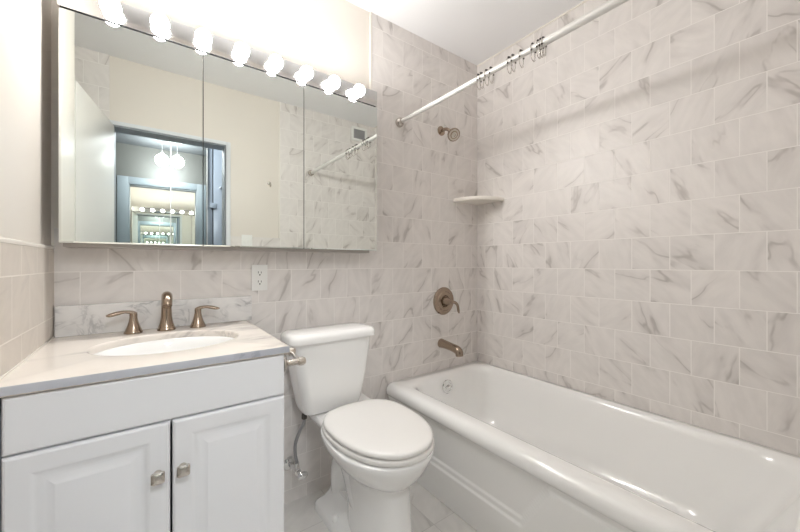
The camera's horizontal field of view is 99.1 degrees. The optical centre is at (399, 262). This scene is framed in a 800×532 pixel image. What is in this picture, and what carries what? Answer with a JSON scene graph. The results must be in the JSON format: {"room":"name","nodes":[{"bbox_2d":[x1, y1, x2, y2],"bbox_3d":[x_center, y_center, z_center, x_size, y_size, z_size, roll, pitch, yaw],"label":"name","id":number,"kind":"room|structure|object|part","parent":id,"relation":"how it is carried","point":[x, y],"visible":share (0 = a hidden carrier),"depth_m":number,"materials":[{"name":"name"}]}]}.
{"room":"bathroom","nodes":[
{"label":"bathroom","id":0,"kind":"room"},
{"bbox_2d":[0,0,54,376],"bbox_3d":[-0.984,-0.123,0.824,0.102,2.487,0.706,0,0,-36],"label":"wall","id":1,"kind":"structure","parent":0,"point":[26,250],"depth_m":0.89,"materials":[{"name":"beige paint"}]},
{"bbox_3d":[-0.946,0.537,0.848,0.009,1.165,0.700,0,0,-36],"label":"tile panel","id":2,"kind":"part","parent":1,"relation":"part of","materials":[{"name":"tile"}]},
{"bbox_3d":[-0.945,-0.049,0.849,0.010,0.012,0.700,0,0,-36],"label":"bullnose trim","id":3,"kind":"part","parent":1,"relation":"part of","materials":[{"name":"beige tile"}]},
{"bbox_2d":[51,0,476,504],"bbox_3d":[-0.486,-0.123,1.681,2.700,2.487,0.110,0,0,-36],"label":"wall","id":4,"kind":"structure","parent":0,"point":[427,240],"depth_m":1.83,"materials":[{"name":"beige paint"}]},
{"bbox_2d":[55,296,251,337],"bbox_3d":[-0.894,0.194,1.307,0.609,0.103,0.020,0,0,-36],"label":"backsplash","id":5,"kind":"structure","parent":4,"relation":"attached to","point":[87,319],"depth_m":1.26,"materials":[{"name":"stone"}]},
{"bbox_2d":[59,7,376,252],"bbox_3d":[-0.620,-0.418,1.440,1.155,0.735,0.129,0,0,-36],"label":"medicine cabinet","id":6,"kind":"object","parent":4,"relation":"attached to","point":[164,145],"visible":1,"depth_m":1.27,"materials":[{"name":"metal"}]},
{"bbox_2d":[61,8,202,244],"bbox_3d":[-0.890,-0.427,1.162,0.379,0.718,0.001,0,0,-36],"label":"mirror glass","id":7,"kind":"object","parent":6,"relation":"attached to","point":[132,101],"depth_m":1.15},
{"bbox_2d":[57,0,376,106],"bbox_3d":[-0.605,-0.827,1.415,1.157,0.078,0.186,0,0,-36],"label":"vanity light bar","id":8,"kind":"object","parent":6,"relation":"attached to","point":[156,25],"visible":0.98,"depth_m":1.28,"materials":[{"name":"silver metal"}]},
{"bbox_2d":[99,0,121,16],"bbox_3d":[-0.928,-0.825,1.094,0.055,0.055,0.049,0,0,-36],"label":"bulb","id":9,"kind":"object","parent":8,"relation":"attached to","point":[107,8],"depth_m":1.09,"materials":[{"name":"white glass"}]},
{"bbox_2d":[150,13,169,32],"bbox_3d":[-0.823,-0.825,1.171,0.055,0.055,0.049,0,0,-36],"label":"bulb","id":10,"kind":"object","parent":8,"relation":"attached to","point":[159,23],"depth_m":1.16,"materials":[{"name":"white glass"}]},
{"bbox_2d":[195,29,211,46],"bbox_3d":[-0.718,-0.825,1.248,0.055,0.055,0.049,0,0,-36],"label":"bulb","id":11,"kind":"object","parent":8,"relation":"attached to","point":[203,38],"depth_m":1.24,"materials":[{"name":"white glass"}]},
{"bbox_2d":[234,42,249,58],"bbox_3d":[-0.613,-0.825,1.324,0.055,0.055,0.049,0,0,-36],"label":"bulb","id":12,"kind":"object","parent":8,"relation":"attached to","point":[241,51],"depth_m":1.31,"materials":[{"name":"white glass"}]},
{"bbox_2d":[269,55,282,69],"bbox_3d":[-0.508,-0.825,1.401,0.055,0.055,0.049,0,0,-36],"label":"bulb","id":13,"kind":"object","parent":8,"relation":"attached to","point":[275,62],"depth_m":1.39,"materials":[{"name":"white glass"}]},
{"bbox_2d":[300,66,312,79],"bbox_3d":[-0.404,-0.825,1.478,0.055,0.055,0.049,0,0,-36],"label":"bulb","id":14,"kind":"object","parent":8,"relation":"attached to","point":[306,73],"depth_m":1.47,"materials":[{"name":"white glass"}]},
{"bbox_2d":[328,75,339,88],"bbox_3d":[-0.299,-0.825,1.555,0.055,0.055,0.049,0,0,-36],"label":"bulb","id":15,"kind":"object","parent":8,"relation":"attached to","point":[333,81],"depth_m":1.54,"materials":[{"name":"white glass"}]},
{"bbox_2d":[353,84,364,96],"bbox_3d":[-0.194,-0.825,1.631,0.055,0.055,0.049,0,0,-36],"label":"bulb","id":16,"kind":"object","parent":8,"relation":"attached to","point":[358,90],"depth_m":1.62,"materials":[{"name":"white glass"}]},
{"bbox_3d":[-0.587,-0.424,1.399,0.384,0.723,0.016,0,0,-36],"label":"mirror door","id":17,"kind":"part","parent":6,"relation":"part of","materials":[{"name":"silver metal"}]},
{"bbox_2d":[204,53,303,247],"bbox_3d":[-0.580,-0.427,1.389,0.384,0.718,0.001,0,0,-36],"label":"mirror glass","id":18,"kind":"object","parent":6,"relation":"attached to","point":[254,119],"depth_m":1.38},
{"bbox_2d":[304,85,376,249],"bbox_3d":[-0.269,-0.427,1.616,0.380,0.718,0.001,0,0,-36],"label":"mirror glass","id":19,"kind":"object","parent":6,"relation":"attached to","point":[340,133],"depth_m":1.60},
{"bbox_2d":[251,265,266,290],"bbox_3d":[-0.623,0.065,1.513,0.067,0.114,0.008,0,0,-36],"label":"wall outlet","id":20,"kind":"object","parent":4,"relation":"attached to","point":[258,272],"visible":1,"depth_m":1.51,"materials":[{"name":"white plastic"}]},
{"bbox_2d":[256,270,263,275],"bbox_3d":[-0.621,0.045,1.511,0.033,0.029,0.003,0,0,-36],"label":"receptacle","id":21,"kind":"object","parent":20,"relation":"attached to","point":[258,272],"depth_m":1.51,"materials":[{"name":"white plastic"}]},
{"bbox_2d":[256,279,263,285],"bbox_3d":[-0.621,0.085,1.511,0.033,0.029,0.003,0,0,-36],"label":"receptacle","id":22,"kind":"object","parent":20,"relation":"attached to","point":[259,282],"depth_m":1.51,"materials":[{"name":"white plastic"}]},
{"bbox_2d":[284,456,307,479],"bbox_3d":[-0.472,0.932,1.544,0.062,0.068,0.136,0,0,-43],"label":"shutoff valve","id":23,"kind":"object","parent":4,"relation":"attached to","point":[289,462],"visible":0.97,"depth_m":1.53,"materials":[{"name":"silver metal"}]},
{"bbox_2d":[293,413,306,462],"bbox_3d":[-0.448,0.787,1.534,0.060,0.222,0.024,0,0,-12],"label":"supply hose","id":24,"kind":"object","parent":23,"relation":"attached to","point":[304,417],"visible":0.97,"depth_m":1.53,"materials":[{"name":"grey metal"}]},
{"bbox_3d":[-0.437,0.939,1.509,0.053,0.034,0.039,0,0,9],"label":"valve handle","id":25,"kind":"part","parent":23,"relation":"part of","materials":[{"name":"silver metal"}]},
{"bbox_3d":[-0.159,-0.742,1.859,0.014,1.250,0.010,0,0,-36],"label":"bullnose trim","id":26,"kind":"part","parent":4,"relation":"part of","materials":[{"name":"beige tile"}]},
{"bbox_2d":[433,287,459,314],"bbox_3d":[0.306,0.242,2.137,0.176,0.176,0.098,0,0,-36],"label":"shower valve","id":27,"kind":"object","parent":4,"relation":"attached to","point":[443,300],"visible":1,"depth_m":2.14,"materials":[{"name":"brown metal"}]},
{"bbox_3d":[0.318,0.263,2.139,0.101,0.103,0.059,0,0,39],"label":"lever handle","id":28,"kind":"part","parent":27,"relation":"part of","materials":[{"name":"brown metal"}]},
{"bbox_2d":[438,126,459,141],"bbox_3d":[0.296,-0.803,2.098,0.080,0.128,0.149,0,0,-36],"label":"shower fixture","id":29,"kind":"object","parent":4,"relation":"attached to","point":[453,134],"visible":1,"depth_m":2.06,"materials":[{"name":"brown metal"}]},
{"bbox_2d":[438,338,462,356],"bbox_3d":[0.314,0.519,2.091,0.058,0.080,0.182,0,0,-36],"label":"tub spout","id":30,"kind":"object","parent":4,"relation":"attached to","point":[442,343],"visible":1,"depth_m":2.07,"materials":[{"name":"brown metal"}]},
{"bbox_2d":[453,196,503,205],"bbox_3d":[0.506,-0.409,2.205,0.236,0.022,0.222,0,0,-36],"label":"corner shelf","id":31,"kind":"object","parent":4,"relation":"attached to","point":[472,200],"visible":1,"depth_m":2.17,"materials":[{"name":"beige tile"}]},
{"bbox_2d":[395,0,628,127],"bbox_3d":[0.467,-0.806,1.323,0.052,0.056,1.602,0,0,-36],"label":"shower curtain rod","id":32,"kind":"object","parent":4,"relation":"attached to","point":[609,5],"visible":1,"depth_m":1.26,"materials":[{"name":"metal"}]},
{"bbox_3d":[0.251,-0.806,1.617,0.023,0.027,0.848,0,0,-36],"label":"rod","id":33,"kind":"part","parent":32,"relation":"part of","materials":[{"name":"metal"}]},
{"bbox_2d":[518,49,524,67],"bbox_3d":[0.470,-0.789,1.319,0.036,0.072,0.009,0,0,-36],"label":"curtain ring","id":34,"kind":"object","parent":32,"relation":"hanging from","point":[520,50],"visible":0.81,"depth_m":1.31,"materials":[{"name":"silver metal"}]},
{"bbox_2d":[530,42,535,61],"bbox_3d":[0.499,-0.789,1.279,0.036,0.072,0.009,0,0,-36],"label":"curtain ring","id":35,"kind":"object","parent":32,"relation":"hanging from","point":[532,42],"visible":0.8,"depth_m":1.27,"materials":[{"name":"silver metal"}]},
{"bbox_2d":[536,39,541,58],"bbox_3d":[0.513,-0.789,1.260,0.036,0.072,0.009,0,0,-36],"label":"curtain ring","id":36,"kind":"object","parent":32,"relation":"hanging from","point":[537,40],"visible":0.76,"depth_m":1.25,"materials":[{"name":"silver metal"}]},
{"bbox_2d":[541,36,546,56],"bbox_3d":[0.525,-0.789,1.244,0.036,0.072,0.009,0,0,-36],"label":"curtain ring","id":37,"kind":"object","parent":32,"relation":"hanging from","point":[542,36],"visible":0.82,"depth_m":1.24,"materials":[{"name":"silver metal"}]},
{"bbox_2d":[284,481,477,531],"bbox_3d":[0.178,1.145,0.307,3.250,0.050,3.100,0,0,-36],"label":"floor","id":38,"kind":"structure","parent":0,"point":[428,513],"depth_m":1.51,"materials":[{"name":"tile"}]},
{"bbox_2d":[0,354,283,531],"bbox_3d":[-0.736,0.695,1.062,0.581,0.851,0.596,0,0,-36],"label":"vanity cabinet","id":39,"kind":"object","parent":38,"relation":"on","point":[197,449],"visible":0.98,"depth_m":0.82,"materials":[{"name":"white wood"}]},
{"bbox_3d":[-0.691,0.705,0.774,0.282,0.620,0.020,0,0,-36],"label":"door","id":40,"kind":"part","parent":39,"relation":"part of","materials":[{"name":"white wood"}]},
{"bbox_3d":[-0.577,0.332,0.857,0.565,0.119,0.020,0,0,-36],"label":"drawer","id":41,"kind":"part","parent":39,"relation":"part of","materials":[{"name":"white wood"}]},
{"bbox_2d":[0,296,289,397],"bbox_3d":[-0.730,0.205,1.080,0.612,0.125,0.580,0,0,-36],"label":"countertop","id":42,"kind":"structure","parent":39,"relation":"on","point":[67,359],"depth_m":1.03,"materials":[{"name":"stone"}]},
{"bbox_2d":[106,291,219,334],"bbox_3d":[-0.838,0.174,1.230,0.343,0.144,0.125,0,0,-36],"label":"widespread faucet","id":43,"kind":"object","parent":42,"relation":"on","point":[166,323],"visible":1,"depth_m":1.23,"materials":[{"name":"brown metal"}]},
{"bbox_3d":[-0.959,0.175,1.177,0.022,0.021,0.086,0,0,45],"label":"lever","id":44,"kind":"part","parent":43,"relation":"part of","materials":[{"name":"brown metal"}]},
{"bbox_3d":[-0.937,0.209,1.199,0.054,0.074,0.054,0,0,-36],"label":"handle","id":45,"kind":"part","parent":43,"relation":"part of","materials":[{"name":"brown metal"}]},
{"bbox_3d":[-0.840,0.174,1.229,0.058,0.144,0.125,0,0,-36],"label":"spout","id":46,"kind":"part","parent":43,"relation":"part of","materials":[{"name":"brown metal"}]},
{"bbox_3d":[-0.779,0.209,1.315,0.054,0.074,0.054,0,0,-36],"label":"handle","id":47,"kind":"part","parent":43,"relation":"part of","materials":[{"name":"brown metal"}]},
{"bbox_3d":[-0.751,0.175,1.329,0.086,0.021,0.022,0,0,-27],"label":"lever","id":48,"kind":"part","parent":43,"relation":"part of","materials":[{"name":"brown metal"}]},
{"bbox_2d":[93,336,233,355],"bbox_3d":[-0.726,0.338,1.081,0.445,0.140,0.360,0,0,-36],"label":"undermount sink","id":49,"kind":"object","parent":42,"relation":"in","point":[183,343],"visible":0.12,"depth_m":1.19,"materials":[{"name":"white ceramic"}]},
{"bbox_3d":[-0.584,0.515,0.822,0.028,0.028,0.029,0,0,-36],"label":"knob","id":50,"kind":"part","parent":39,"relation":"part of","materials":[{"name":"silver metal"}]},
{"bbox_3d":[-0.542,0.515,0.853,0.028,0.028,0.029,0,0,-36],"label":"knob","id":51,"kind":"part","parent":39,"relation":"part of","materials":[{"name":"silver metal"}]},
{"bbox_3d":[-0.461,0.705,0.942,0.278,0.620,0.020,0,0,-36],"label":"door","id":52,"kind":"part","parent":39,"relation":"part of","materials":[{"name":"white wood"}]},
{"bbox_2d":[284,347,305,371],"bbox_3d":[-0.355,0.303,1.096,0.072,0.058,0.141,0,0,-36],"label":"toilet paper holder","id":53,"kind":"object","parent":39,"relation":"attached to","point":[300,361],"visible":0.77,"depth_m":1.06,"materials":[{"name":"silver metal"}]},
{"bbox_3d":[-0.383,0.298,1.134,0.072,0.048,0.048,0,0,-36],"label":"post","id":54,"kind":"part","parent":53,"relation":"part of","materials":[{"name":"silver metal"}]},
{"bbox_3d":[-0.328,0.308,1.059,0.072,0.048,0.048,0,0,-36],"label":"post","id":55,"kind":"part","parent":53,"relation":"part of","materials":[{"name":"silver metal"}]},
{"bbox_2d":[281,322,433,531],"bbox_3d":[-0.169,0.711,1.403,0.452,0.822,0.689,0,0,-36],"label":"toilet","id":56,"kind":"object","parent":38,"relation":"on","point":[378,449],"visible":0.99,"depth_m":1.38,"materials":[{"name":"white ceramic"}]},
{"bbox_3d":[-0.331,0.504,1.590,0.374,0.320,0.184,0,0,-36],"label":"tank","id":57,"kind":"part","parent":56,"relation":"part of","materials":[{"name":"white ceramic"}]},
{"bbox_3d":[-0.328,0.322,1.586,0.412,0.044,0.206,0,0,-36],"label":"tank lid","id":58,"kind":"part","parent":56,"relation":"part of","materials":[{"name":"white ceramic"}]},
{"bbox_3d":[-0.082,0.663,1.347,0.378,0.026,0.494,0,0,-36],"label":"seat","id":59,"kind":"part","parent":56,"relation":"part of","materials":[{"name":"plastic"}]},
{"bbox_3d":[-0.082,0.639,1.347,0.370,0.022,0.486,0,0,-36],"label":"lid","id":60,"kind":"part","parent":56,"relation":"part of","materials":[{"name":"plastic"}]},
{"bbox_2d":[386,361,799,531],"bbox_3d":[0.698,0.896,1.491,0.771,0.444,1.601,0,0,-36],"label":"bathtub","id":61,"kind":"object","parent":38,"relation":"on","point":[514,451],"visible":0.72,"depth_m":1.40,"materials":[{"name":"ceramic"}]},
{"bbox_3d":[0.289,0.748,2.064,0.082,0.082,0.017,0,0,-36],"label":"overflow plate","id":62,"kind":"part","parent":61,"relation":"part of","materials":[{"name":"silver metal"}]},
{"bbox_2d":[346,0,583,64],"bbox_3d":[-0.199,-1.392,0.823,3.250,0.050,1.823,0,0,-36],"label":"ceiling","id":63,"kind":"structure","parent":0,"point":[474,31],"depth_m":1.91,"materials":[{"name":"paint"}]},
{"bbox_2d":[477,0,799,455],"bbox_3d":[1.089,-0.123,1.690,0.106,2.487,1.756,0,0,-36],"label":"wall","id":64,"kind":"structure","parent":0,"point":[641,249],"depth_m":1.54,"materials":[{"name":"stone"}]}
]}

